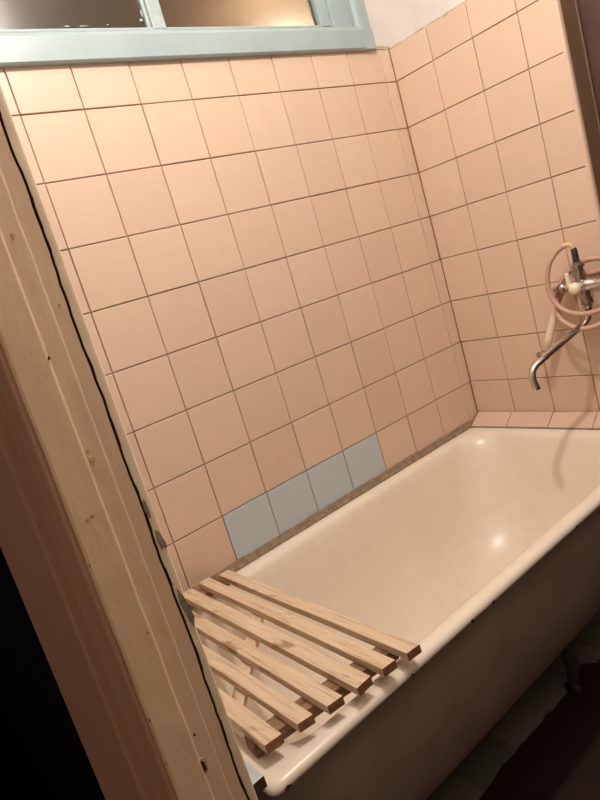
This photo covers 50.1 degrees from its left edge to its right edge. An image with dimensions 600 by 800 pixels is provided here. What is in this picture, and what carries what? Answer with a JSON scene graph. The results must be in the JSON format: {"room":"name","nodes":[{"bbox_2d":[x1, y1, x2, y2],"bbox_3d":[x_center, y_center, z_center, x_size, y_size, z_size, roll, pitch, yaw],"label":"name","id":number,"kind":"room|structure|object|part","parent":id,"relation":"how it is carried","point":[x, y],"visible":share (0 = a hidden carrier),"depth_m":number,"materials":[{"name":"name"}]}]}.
{"room":"bathroom","nodes":[
{"label":"bathroom","id":0,"kind":"room"},
{"bbox_2d":[0,85,257,799],"bbox_3d":[-0.831,-0.053,1.393,0.090,3.050,4.850,-25,13,-35],"label":"wall","id":1,"kind":"structure","parent":0,"point":[32,702],"depth_m":1.11,"materials":[{"name":"paint"}]},
{"bbox_2d":[0,122,246,799],"bbox_3d":[-0.040,0.192,0.483,0.108,2.090,1.123,-25,13,-35],"label":"door frame","id":2,"kind":"structure","parent":1,"relation":"in","point":[77,546],"depth_m":0.66,"materials":[{"name":"beige paint"}]},
{"bbox_3d":[-0.307,0.214,0.774,0.021,2.090,0.336,-25,13,-35],"label":"casing","id":3,"kind":"part","parent":2,"relation":"part of","materials":[{"name":"brown paint"}]},
{"bbox_2d":[0,0,477,592],"bbox_3d":[-0.084,-0.374,1.867,1.960,3.050,0.102,-25,13,-35],"label":"wall","id":4,"kind":"structure","parent":0,"point":[247,245],"depth_m":1.76,"materials":[{"name":"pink tile"}]},
{"bbox_2d":[0,0,375,68],"bbox_3d":[-0.401,-1.133,1.620,1.442,0.551,0.094,-25,13,-35],"label":"window","id":5,"kind":"structure","parent":4,"relation":"in","point":[33,33],"depth_m":1.63,"materials":[{"name":"blue wood"}]},
{"bbox_3d":[-0.636,-1.030,1.446,0.542,0.384,0.004,-25,13,-35],"label":"glass pane","id":6,"kind":"part","parent":5,"relation":"part of","materials":[{"name":"clear glass"}]},
{"bbox_3d":[-0.373,-1.134,1.657,1.347,0.498,0.069,-25,13,-35],"label":"sash frame","id":7,"kind":"part","parent":5,"relation":"part of","materials":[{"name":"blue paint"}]},
{"bbox_3d":[-0.202,-1.228,1.777,0.556,0.384,0.004,-25,13,-35],"label":"glass pane","id":8,"kind":"part","parent":5,"relation":"part of","materials":[{"name":"clear glass"}]},
{"bbox_2d":[192,421,470,589],"bbox_3d":[0.072,0.339,1.897,1.460,0.034,0.024,-25,13,-35],"label":"trim","id":9,"kind":"structure","parent":4,"relation":"attached to","point":[314,518],"depth_m":1.93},
{"bbox_2d":[0,610,599,799],"bbox_3d":[-0.151,1.256,1.405,3.700,0.201,5.900,-25,13,-35],"label":"floor","id":10,"kind":"structure","parent":0,"point":[20,778],"depth_m":1.78,"materials":[{"name":"brown tile"}]},
{"bbox_2d":[191,428,599,799],"bbox_3d":[0.373,0.615,1.683,1.443,0.602,0.698,-25,13,-35],"label":"bathtub","id":11,"kind":"object","parent":10,"relation":"on","point":[482,553],"visible":0.84,"depth_m":1.64,"materials":[{"name":"white ceramic"}]},
{"bbox_2d":[244,760,266,794],"bbox_3d":[-0.279,0.580,1.192,0.075,0.020,0.668,-25,13,-35],"label":"board","id":12,"kind":"object","parent":11,"relation":"on","point":[259,783],"visible":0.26,"depth_m":0.94,"materials":[{"name":"blue paint"}]},
{"bbox_2d":[184,570,421,757],"bbox_3d":[-0.107,0.497,1.299,0.315,0.038,0.686,-25,13,-35],"label":"rack","id":13,"kind":"object","parent":11,"relation":"on","point":[261,737],"visible":0.7,"depth_m":1.18,"materials":[{"name":"brown wood"}]},
{"bbox_2d":[479,659,599,799],"bbox_3d":[0.927,0.864,1.204,1.670,0.005,1.178,-25,13,-35],"label":"covering","id":14,"kind":"object","parent":10,"relation":"on","point":[560,759],"visible":0.89,"depth_m":1.58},
{"bbox_2d":[378,0,599,411],"bbox_3d":[0.656,-0.639,2.072,0.161,3.050,0.674,-25,13,-35],"label":"wall","id":15,"kind":"structure","parent":0,"point":[498,99],"depth_m":1.97,"materials":[{"name":"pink tile"}]},
{"bbox_2d":[471,411,599,429],"bbox_3d":[0.799,0.070,2.103,0.082,0.044,0.570,-25,13,-35],"label":"trim","id":16,"kind":"structure","parent":15,"relation":"attached to","point":[524,420],"depth_m":2.11,"materials":[{"name":"pink tile"}]},
{"bbox_2d":[529,260,599,391],"bbox_3d":[0.774,-0.219,1.757,0.317,0.301,0.233,-25,13,-35],"label":"mixer tap","id":17,"kind":"object","parent":15,"relation":"attached to","point":[582,285],"visible":0.98,"depth_m":1.79,"materials":[{"name":"silver metal"}]},
{"bbox_3d":[0.732,-0.147,1.802,0.261,0.173,0.034,-21,12,-20],"label":"spout","id":18,"kind":"part","parent":17,"relation":"part of","materials":[{"name":"silver metal"}]},
{"bbox_2d":[536,242,599,359],"bbox_3d":[0.794,-0.284,1.849,0.085,0.341,0.333,-25,13,-35],"label":"shower","id":19,"kind":"object","parent":17,"relation":"attached to","point":[556,299],"visible":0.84,"depth_m":1.85,"materials":[{"name":"pink rubber"}]},
{"bbox_3d":[0.766,-0.222,1.955,0.079,0.142,0.025,-7,15,41],"label":"handle","id":20,"kind":"part","parent":19,"relation":"part of","materials":[{"name":"beige plastic"}]},
{"bbox_3d":[0.766,-0.326,1.790,0.044,0.064,0.037,-25,13,-35],"label":"lever knob","id":21,"kind":"part","parent":17,"relation":"part of","materials":[{"name":"beige plastic"}]},
{"bbox_2d":[580,290,593,308],"bbox_3d":[0.810,-0.289,1.817,0.033,0.063,0.033,-25,13,-35],"label":"outlet","id":22,"kind":"object","parent":17,"relation":"attached to","point":[586,299],"depth_m":1.81,"materials":[{"name":"silver metal"}]},
{"bbox_2d":[577,0,599,118],"bbox_3d":[1.358,-0.679,1.229,0.045,3.050,1.534,-25,13,-35],"label":"wall","id":23,"kind":"structure","parent":0,"point":[589,10],"depth_m":1.75,"materials":[{"name":"brown paint"}]}
]}

